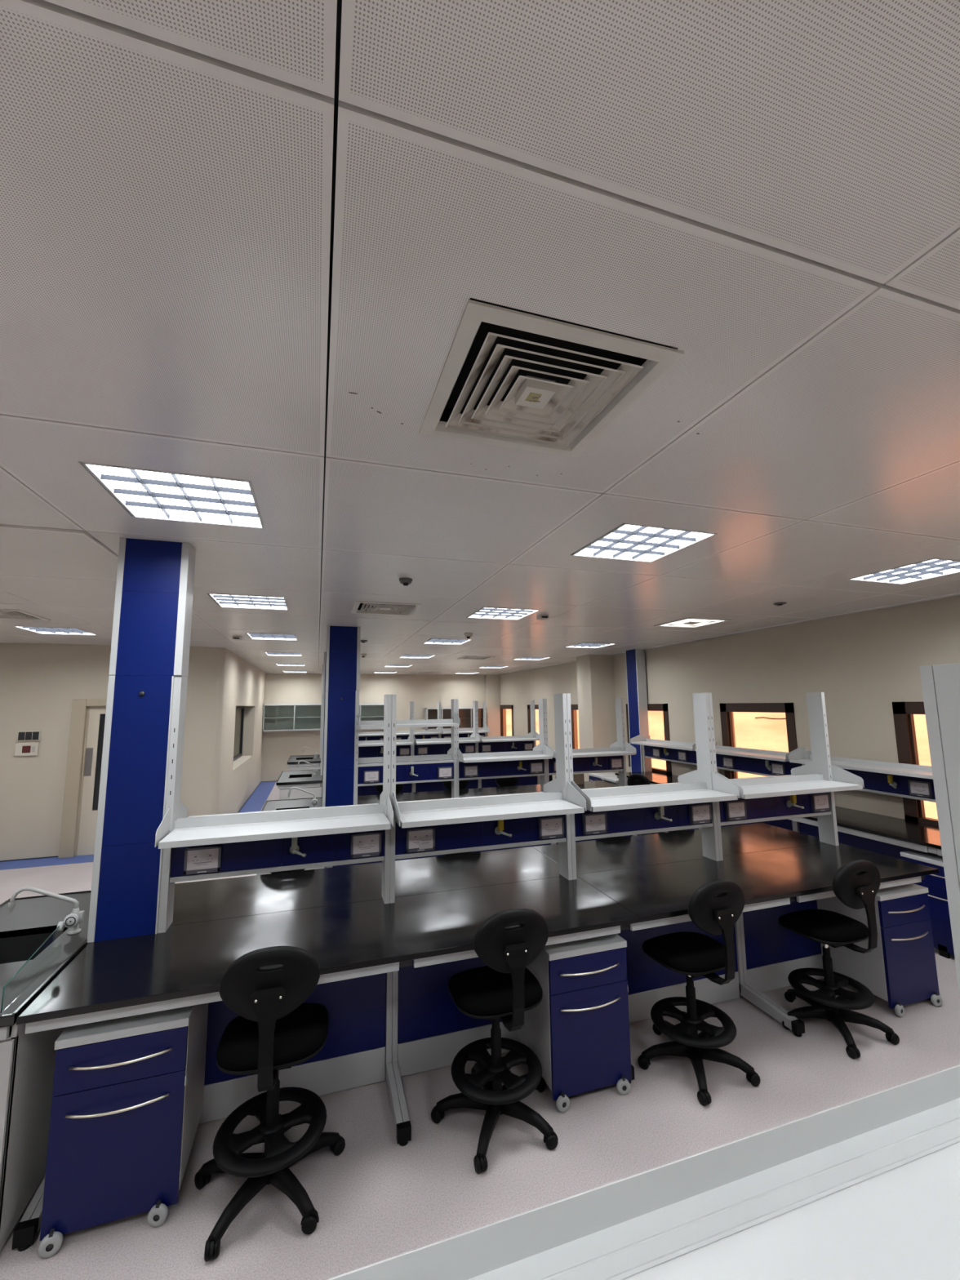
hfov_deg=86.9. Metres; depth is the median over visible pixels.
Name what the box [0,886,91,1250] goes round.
bench
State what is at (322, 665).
column
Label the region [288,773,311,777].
basin
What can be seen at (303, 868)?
chair
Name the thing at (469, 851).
chair
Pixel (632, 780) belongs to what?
chair
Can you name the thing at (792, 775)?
shelf
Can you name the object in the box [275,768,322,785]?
countertop
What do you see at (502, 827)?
tap
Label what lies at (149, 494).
ceiling light
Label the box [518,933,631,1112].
pedestal
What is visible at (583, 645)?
ceiling light
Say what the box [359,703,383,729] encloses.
upper cabinet
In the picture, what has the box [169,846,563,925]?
countertop
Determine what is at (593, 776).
pedestal
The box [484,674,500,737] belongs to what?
wall
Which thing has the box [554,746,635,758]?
shelf
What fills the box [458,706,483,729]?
upper cabinet
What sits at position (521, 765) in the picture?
tap
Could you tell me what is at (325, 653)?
column
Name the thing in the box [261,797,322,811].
countertop
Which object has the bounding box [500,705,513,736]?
window
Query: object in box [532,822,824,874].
countertop
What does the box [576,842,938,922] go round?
countertop
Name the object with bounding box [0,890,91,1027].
countertop
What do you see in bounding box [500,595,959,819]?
wall
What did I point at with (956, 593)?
trim
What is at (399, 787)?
chair
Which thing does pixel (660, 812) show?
tap
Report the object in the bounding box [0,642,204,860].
wall
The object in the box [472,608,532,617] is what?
diffuser
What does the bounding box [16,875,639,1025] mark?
countertop
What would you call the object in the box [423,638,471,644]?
ceiling light
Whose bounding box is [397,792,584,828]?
shelf
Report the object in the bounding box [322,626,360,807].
column
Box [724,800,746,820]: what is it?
socket
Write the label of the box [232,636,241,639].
ceiling box
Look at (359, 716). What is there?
shelf
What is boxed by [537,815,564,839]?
socket
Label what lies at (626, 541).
ceiling light
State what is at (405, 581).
smoke detector
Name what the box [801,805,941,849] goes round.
countertop
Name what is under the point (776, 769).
socket
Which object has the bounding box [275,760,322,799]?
bench
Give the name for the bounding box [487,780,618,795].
countertop
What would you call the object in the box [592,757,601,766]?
tap
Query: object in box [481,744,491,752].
socket
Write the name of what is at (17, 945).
basin
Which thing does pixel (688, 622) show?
ceiling light
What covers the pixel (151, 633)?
column
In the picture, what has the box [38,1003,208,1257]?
pedestal
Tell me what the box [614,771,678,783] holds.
countertop
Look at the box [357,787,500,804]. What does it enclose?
countertop
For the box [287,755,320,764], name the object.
countertop
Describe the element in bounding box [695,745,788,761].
shelf
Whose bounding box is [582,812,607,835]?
socket
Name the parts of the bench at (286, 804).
door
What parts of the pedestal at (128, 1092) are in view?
door, handle, handle, drawer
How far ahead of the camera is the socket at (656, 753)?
8.26 m
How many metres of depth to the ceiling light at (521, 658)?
10.56 m
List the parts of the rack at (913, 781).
service panel, rail, rail, service panel, service panel, rail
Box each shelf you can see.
[157,804,391,848]
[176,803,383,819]
[263,716,320,718]
[326,1064,959,1279]
[358,731,383,736]
[358,739,413,746]
[358,754,452,763]
[359,715,383,717]
[359,719,459,728]
[395,729,440,735]
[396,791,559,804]
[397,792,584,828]
[415,737,479,744]
[441,728,488,733]
[460,750,552,762]
[462,750,540,754]
[480,735,539,742]
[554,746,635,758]
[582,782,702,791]
[583,782,737,812]
[631,738,695,751]
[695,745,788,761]
[728,773,818,780]
[731,774,862,799]
[789,754,933,779]
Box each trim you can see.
[0,781,276,870]
[497,592,959,675]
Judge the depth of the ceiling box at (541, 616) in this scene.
5.39 m
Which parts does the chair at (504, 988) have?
backrest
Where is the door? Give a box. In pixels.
[58,699,106,858]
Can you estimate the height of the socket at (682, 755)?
0.133 m
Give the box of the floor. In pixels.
[0,782,959,1279]
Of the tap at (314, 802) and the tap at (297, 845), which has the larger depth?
the tap at (314, 802)
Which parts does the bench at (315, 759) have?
rail, door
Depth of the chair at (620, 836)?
4.54 m
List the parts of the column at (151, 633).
panel, panel, knob, panel, panel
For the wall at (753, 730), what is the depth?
9.48 m
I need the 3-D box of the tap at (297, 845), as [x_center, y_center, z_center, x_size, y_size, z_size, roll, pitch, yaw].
[-1.027,1.160,2.860,0.091,0.114,0.084,2,-8,-18]
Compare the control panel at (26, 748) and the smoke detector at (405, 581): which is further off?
the control panel at (26, 748)
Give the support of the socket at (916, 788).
attached to the rack at (913, 781)
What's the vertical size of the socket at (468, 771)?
0.133 m
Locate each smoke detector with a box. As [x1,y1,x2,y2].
[399,577,412,586]
[464,632,472,638]
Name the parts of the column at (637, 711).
panel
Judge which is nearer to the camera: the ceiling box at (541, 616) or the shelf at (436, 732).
the ceiling box at (541, 616)
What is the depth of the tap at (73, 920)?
2.61 m
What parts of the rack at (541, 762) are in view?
service panel, rail, service panel, rail, service panel, rail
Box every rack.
[155,675,864,933]
[354,690,636,804]
[358,700,539,761]
[358,702,489,740]
[630,733,935,802]
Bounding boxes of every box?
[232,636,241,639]
[536,614,548,619]
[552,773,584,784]
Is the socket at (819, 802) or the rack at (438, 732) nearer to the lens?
the socket at (819, 802)
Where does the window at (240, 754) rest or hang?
in the wall at (224, 784)
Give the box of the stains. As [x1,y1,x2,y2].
[347,391,699,475]
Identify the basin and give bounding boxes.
[0,925,67,964]
[275,806,309,809]
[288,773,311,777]
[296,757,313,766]
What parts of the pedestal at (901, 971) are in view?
drawer, handle, handle, door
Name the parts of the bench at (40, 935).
rail, door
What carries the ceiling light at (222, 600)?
attached to the ceiling at (765, 193)
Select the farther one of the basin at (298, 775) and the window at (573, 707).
the window at (573, 707)
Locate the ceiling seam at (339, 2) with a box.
[318,0,671,658]
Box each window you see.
[233,706,244,761]
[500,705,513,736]
[527,704,538,733]
[570,704,577,748]
[626,703,671,774]
[720,702,797,778]
[891,702,938,826]
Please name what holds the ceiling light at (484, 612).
attached to the ceiling at (765, 193)
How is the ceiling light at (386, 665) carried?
attached to the ceiling at (765, 193)
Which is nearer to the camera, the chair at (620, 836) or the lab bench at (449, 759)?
the chair at (620, 836)
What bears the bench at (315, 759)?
on the floor
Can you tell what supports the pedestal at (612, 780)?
on the floor
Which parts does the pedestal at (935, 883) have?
drawer, door, handle, handle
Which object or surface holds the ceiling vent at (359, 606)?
in the ceiling at (765, 193)
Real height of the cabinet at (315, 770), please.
0.252 m
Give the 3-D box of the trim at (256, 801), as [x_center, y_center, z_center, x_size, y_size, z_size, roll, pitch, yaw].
[-7.136,3.363,9.760,5.500,0.002,6.990,2,-8,-18]
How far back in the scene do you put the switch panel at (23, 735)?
7.04 m
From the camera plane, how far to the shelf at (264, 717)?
14.08 m
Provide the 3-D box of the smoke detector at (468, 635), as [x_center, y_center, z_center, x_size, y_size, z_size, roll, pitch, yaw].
[-0.153,-0.053,6.691,0.110,0.072,0.110,2,-8,-18]
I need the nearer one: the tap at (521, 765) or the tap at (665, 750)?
the tap at (521, 765)
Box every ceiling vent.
[0,608,50,620]
[351,600,422,615]
[414,671,439,673]
[418,297,684,457]
[457,655,494,659]
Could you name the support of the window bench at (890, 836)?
on the floor
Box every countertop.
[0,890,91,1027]
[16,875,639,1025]
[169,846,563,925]
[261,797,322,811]
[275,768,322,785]
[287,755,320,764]
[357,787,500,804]
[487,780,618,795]
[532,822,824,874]
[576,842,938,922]
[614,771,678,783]
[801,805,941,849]
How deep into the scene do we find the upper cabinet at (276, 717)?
14.15 m
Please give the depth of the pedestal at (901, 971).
3.39 m
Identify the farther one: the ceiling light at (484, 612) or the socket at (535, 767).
the socket at (535, 767)
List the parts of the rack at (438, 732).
service panel, service panel, service panel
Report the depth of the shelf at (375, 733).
11.74 m
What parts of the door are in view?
push plate, vision panel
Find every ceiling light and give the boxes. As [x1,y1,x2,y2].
[13,626,97,635]
[80,462,264,528]
[208,593,288,609]
[246,632,297,639]
[265,652,302,656]
[275,662,305,666]
[283,671,306,672]
[373,671,396,673]
[383,664,411,666]
[399,654,434,657]
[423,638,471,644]
[456,671,476,673]
[466,607,540,619]
[480,666,508,667]
[514,657,551,660]
[564,642,613,648]
[571,523,716,562]
[653,617,731,627]
[848,557,959,584]
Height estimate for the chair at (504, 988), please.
1.060 m
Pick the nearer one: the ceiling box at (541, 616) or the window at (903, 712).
the window at (903, 712)
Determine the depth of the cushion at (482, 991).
2.48 m
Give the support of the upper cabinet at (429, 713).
attached to the wall at (426, 691)
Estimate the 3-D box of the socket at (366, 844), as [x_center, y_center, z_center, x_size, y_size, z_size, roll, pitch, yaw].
[-0.674,1.211,2.997,0.176,0.133,0.028,2,-8,-18]
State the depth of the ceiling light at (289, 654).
9.13 m
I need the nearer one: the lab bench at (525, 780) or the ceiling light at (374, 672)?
the lab bench at (525, 780)
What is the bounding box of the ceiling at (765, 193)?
[0,0,959,675]
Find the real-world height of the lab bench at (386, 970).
0.862 m
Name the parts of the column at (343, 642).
panel, panel, panel, panel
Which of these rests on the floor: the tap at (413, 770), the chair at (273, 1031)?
the chair at (273, 1031)
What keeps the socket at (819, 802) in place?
attached to the rack at (195, 847)
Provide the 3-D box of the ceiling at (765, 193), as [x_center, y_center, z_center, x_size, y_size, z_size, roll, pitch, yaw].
[-2.578,-0.260,5.157,12.584,0.036,19.354,2,-8,-18]
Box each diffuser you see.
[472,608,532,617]
[862,559,959,580]
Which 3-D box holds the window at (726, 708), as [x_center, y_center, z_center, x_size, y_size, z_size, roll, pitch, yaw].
[3.655,1.399,6.634,0.082,1.140,1.180,2,-8,-18]
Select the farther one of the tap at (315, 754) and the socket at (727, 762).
the tap at (315, 754)
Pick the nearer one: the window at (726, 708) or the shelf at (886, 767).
the shelf at (886, 767)
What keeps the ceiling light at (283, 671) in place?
attached to the ceiling at (765, 193)
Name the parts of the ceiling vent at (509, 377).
plate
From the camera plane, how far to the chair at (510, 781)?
7.44 m
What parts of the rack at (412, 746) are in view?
service panel, service panel, service panel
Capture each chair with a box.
[194,946,345,1261]
[271,868,305,873]
[375,783,403,794]
[431,908,558,1173]
[443,779,468,790]
[444,851,472,855]
[495,777,518,786]
[602,835,624,839]
[627,773,664,835]
[637,879,759,1106]
[667,829,687,832]
[778,859,899,1058]
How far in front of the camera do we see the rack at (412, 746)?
9.30 m
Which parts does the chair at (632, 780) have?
backrest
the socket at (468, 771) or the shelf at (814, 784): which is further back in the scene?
the socket at (468, 771)
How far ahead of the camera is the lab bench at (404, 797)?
6.64 m
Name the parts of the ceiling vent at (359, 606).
plate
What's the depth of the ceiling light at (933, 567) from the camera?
3.81 m
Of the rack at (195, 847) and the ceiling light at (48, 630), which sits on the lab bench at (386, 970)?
the rack at (195, 847)
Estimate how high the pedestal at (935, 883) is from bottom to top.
0.732 m
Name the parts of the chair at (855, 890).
backrest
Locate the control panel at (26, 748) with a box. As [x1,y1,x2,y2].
[13,742,39,755]
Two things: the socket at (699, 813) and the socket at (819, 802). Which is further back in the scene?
the socket at (819, 802)
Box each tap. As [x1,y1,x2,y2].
[8,886,84,934]
[287,786,317,807]
[289,837,306,857]
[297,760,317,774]
[302,746,317,758]
[409,766,417,776]
[494,819,511,837]
[517,761,525,770]
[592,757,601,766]
[654,805,671,822]
[663,748,668,755]
[764,760,771,770]
[786,795,804,808]
[887,774,897,788]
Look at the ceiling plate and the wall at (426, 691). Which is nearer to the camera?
the ceiling plate
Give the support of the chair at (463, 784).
on the floor
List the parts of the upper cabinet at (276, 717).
sliding door, sliding door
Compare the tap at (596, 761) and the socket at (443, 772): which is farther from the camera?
the tap at (596, 761)
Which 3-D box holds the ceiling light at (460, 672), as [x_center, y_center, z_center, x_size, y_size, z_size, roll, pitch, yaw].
[-0.383,0.952,15.031,0.595,0.059,0.595,2,-8,-18]
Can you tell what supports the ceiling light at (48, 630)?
attached to the ceiling at (765, 193)
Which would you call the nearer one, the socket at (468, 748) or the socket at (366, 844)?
the socket at (366, 844)
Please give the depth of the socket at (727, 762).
6.82 m
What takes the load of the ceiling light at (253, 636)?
attached to the ceiling at (765, 193)
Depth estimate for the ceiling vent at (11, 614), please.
5.04 m
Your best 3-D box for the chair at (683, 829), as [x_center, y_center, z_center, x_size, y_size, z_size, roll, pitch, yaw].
[1.926,2.061,4.554,0.623,1.060,0.638,1,-7,-12]
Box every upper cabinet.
[262,703,320,732]
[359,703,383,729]
[424,707,451,730]
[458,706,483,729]
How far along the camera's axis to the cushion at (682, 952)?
2.86 m
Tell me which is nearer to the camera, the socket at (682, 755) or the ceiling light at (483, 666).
the socket at (682, 755)
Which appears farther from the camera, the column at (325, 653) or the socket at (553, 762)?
the column at (325, 653)
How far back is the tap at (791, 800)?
3.98 m
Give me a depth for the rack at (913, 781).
5.80 m
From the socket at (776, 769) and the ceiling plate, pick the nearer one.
the ceiling plate
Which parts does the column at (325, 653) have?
panel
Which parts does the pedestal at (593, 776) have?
drawer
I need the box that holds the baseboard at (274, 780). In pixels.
[0,780,277,862]
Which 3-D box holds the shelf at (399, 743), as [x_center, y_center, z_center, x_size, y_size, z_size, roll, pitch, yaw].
[-1.750,1.789,8.787,1.145,0.076,0.297,2,-8,-18]
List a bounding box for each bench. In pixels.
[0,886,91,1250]
[11,822,938,1251]
[256,786,323,875]
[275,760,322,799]
[287,746,320,770]
[321,759,450,797]
[322,775,540,795]
[324,780,637,867]
[614,771,950,958]
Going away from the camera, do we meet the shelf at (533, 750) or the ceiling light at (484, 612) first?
the ceiling light at (484, 612)
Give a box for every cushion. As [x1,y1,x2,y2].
[216,1003,328,1071]
[448,965,542,1016]
[642,931,725,973]
[778,909,868,942]
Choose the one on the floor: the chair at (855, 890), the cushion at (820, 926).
the chair at (855, 890)
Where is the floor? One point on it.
(379, 1199)
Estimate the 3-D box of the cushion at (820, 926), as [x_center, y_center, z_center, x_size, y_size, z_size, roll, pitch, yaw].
[2.199,1.826,3.252,0.448,0.063,0.432,2,-8,-19]
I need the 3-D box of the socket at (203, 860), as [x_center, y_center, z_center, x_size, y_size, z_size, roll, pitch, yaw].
[-1.496,1.187,2.736,0.176,0.133,0.028,2,-8,-18]
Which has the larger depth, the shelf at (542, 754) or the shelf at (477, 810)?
the shelf at (542, 754)
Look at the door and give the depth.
7.14 m
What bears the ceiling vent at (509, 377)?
in the ceiling at (765, 193)
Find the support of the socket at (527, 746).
attached to the rack at (412, 746)
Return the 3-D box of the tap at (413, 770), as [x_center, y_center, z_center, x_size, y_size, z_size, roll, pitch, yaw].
[-0.785,1.559,6.008,0.091,0.114,0.084,2,-8,-18]
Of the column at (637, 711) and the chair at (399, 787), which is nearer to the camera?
the chair at (399, 787)
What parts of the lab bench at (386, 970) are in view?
kick plate, modesty panel, modesty panel, kick plate, modesty panel, kick plate, modesty panel, kick plate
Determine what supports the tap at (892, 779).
on the rack at (913, 781)
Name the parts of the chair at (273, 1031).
backrest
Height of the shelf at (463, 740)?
0.076 m
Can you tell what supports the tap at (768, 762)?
on the rack at (913, 781)
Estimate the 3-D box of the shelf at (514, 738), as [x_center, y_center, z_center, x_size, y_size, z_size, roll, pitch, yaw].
[0.547,1.855,9.517,1.147,0.076,0.297,2,-8,-18]
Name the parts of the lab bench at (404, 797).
modesty panel, modesty panel, modesty panel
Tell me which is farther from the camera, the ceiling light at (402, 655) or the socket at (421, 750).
the ceiling light at (402, 655)
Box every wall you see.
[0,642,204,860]
[194,647,265,815]
[233,673,485,781]
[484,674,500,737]
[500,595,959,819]
[506,708,937,819]
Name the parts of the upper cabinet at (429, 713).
sliding door, sliding door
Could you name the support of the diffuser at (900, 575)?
attached to the ceiling light at (933, 567)
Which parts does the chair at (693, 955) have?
backrest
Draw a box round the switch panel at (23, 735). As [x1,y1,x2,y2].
[17,730,41,741]
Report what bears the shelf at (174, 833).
attached to the rack at (195, 847)
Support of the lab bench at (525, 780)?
on the floor
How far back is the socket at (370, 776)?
5.88 m
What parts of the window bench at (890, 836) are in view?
modesty panel, modesty panel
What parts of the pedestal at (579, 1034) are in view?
drawer, handle, door, handle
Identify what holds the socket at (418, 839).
attached to the rack at (195, 847)
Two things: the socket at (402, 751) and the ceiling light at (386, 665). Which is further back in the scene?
the ceiling light at (386, 665)
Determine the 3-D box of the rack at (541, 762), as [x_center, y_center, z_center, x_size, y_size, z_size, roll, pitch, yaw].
[0.253,1.317,6.472,3.606,1.336,0.634,2,-8,-18]
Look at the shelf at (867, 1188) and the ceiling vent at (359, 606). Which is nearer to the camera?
the shelf at (867, 1188)
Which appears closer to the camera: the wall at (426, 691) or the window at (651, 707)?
the window at (651, 707)
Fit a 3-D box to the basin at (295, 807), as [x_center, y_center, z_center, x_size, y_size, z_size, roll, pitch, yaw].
[-2.090,2.041,5.623,0.365,0.269,0.428,2,-8,-18]
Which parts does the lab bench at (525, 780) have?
modesty panel, modesty panel, modesty panel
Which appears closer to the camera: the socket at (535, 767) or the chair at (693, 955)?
the chair at (693, 955)
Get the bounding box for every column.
[86,537,195,942]
[320,652,326,775]
[320,665,323,758]
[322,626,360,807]
[576,654,618,781]
[625,648,648,772]
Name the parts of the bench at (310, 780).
rail, door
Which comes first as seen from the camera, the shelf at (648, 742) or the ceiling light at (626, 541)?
the ceiling light at (626, 541)
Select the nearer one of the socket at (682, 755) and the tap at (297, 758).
the socket at (682, 755)
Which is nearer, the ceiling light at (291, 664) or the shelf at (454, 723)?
the shelf at (454, 723)
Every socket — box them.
[183,844,222,875]
[350,831,381,858]
[364,770,379,782]
[399,747,409,755]
[405,826,435,853]
[417,746,427,755]
[437,766,452,778]
[463,765,478,777]
[464,745,474,752]
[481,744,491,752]
[524,742,533,750]
[529,762,542,773]
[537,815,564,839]
[552,761,555,772]
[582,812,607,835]
[609,758,622,768]
[652,748,661,757]
[677,751,687,761]
[688,803,711,824]
[722,756,734,768]
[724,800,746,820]
[770,763,785,775]
[809,793,831,812]
[907,779,933,797]
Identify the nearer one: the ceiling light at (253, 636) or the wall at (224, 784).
the ceiling light at (253, 636)
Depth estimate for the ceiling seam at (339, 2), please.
1.13 m
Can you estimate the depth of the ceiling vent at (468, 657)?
10.12 m
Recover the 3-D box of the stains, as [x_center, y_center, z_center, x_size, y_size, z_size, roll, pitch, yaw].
[0.140,-0.716,1.804,1.196,0.001,0.522,2,-8,-18]
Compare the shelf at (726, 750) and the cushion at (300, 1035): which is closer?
the cushion at (300, 1035)
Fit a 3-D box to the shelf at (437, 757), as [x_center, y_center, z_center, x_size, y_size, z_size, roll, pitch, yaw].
[-0.934,1.455,6.248,1.145,0.076,0.297,2,-8,-18]
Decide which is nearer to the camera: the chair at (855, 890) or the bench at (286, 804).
the chair at (855, 890)
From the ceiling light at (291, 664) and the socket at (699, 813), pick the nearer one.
the socket at (699, 813)
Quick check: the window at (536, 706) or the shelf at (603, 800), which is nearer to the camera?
the shelf at (603, 800)
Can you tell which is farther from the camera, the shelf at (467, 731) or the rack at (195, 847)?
the shelf at (467, 731)
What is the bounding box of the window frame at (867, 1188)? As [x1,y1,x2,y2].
[326,662,959,1279]
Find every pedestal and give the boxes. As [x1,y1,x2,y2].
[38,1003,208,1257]
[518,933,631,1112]
[588,772,617,781]
[595,776,628,786]
[816,883,942,1017]
[900,849,954,955]
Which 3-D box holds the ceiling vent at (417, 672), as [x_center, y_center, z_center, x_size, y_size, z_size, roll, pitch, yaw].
[-1.536,0.902,14.666,0.604,0.108,0.604,2,-8,-18]
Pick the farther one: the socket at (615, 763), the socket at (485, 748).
the socket at (485, 748)
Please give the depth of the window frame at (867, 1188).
0.65 m
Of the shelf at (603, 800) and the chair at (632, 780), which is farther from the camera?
the chair at (632, 780)
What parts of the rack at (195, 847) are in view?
service panel, rail, service panel, rail, service panel, rail, service panel, rail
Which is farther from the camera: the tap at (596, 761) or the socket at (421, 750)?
the socket at (421, 750)
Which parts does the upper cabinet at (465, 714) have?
sliding door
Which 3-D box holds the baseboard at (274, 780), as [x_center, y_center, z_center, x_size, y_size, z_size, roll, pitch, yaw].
[-4.648,3.518,11.243,4.759,0.014,13.221,-5,-8,28]
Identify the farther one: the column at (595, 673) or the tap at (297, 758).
the tap at (297, 758)

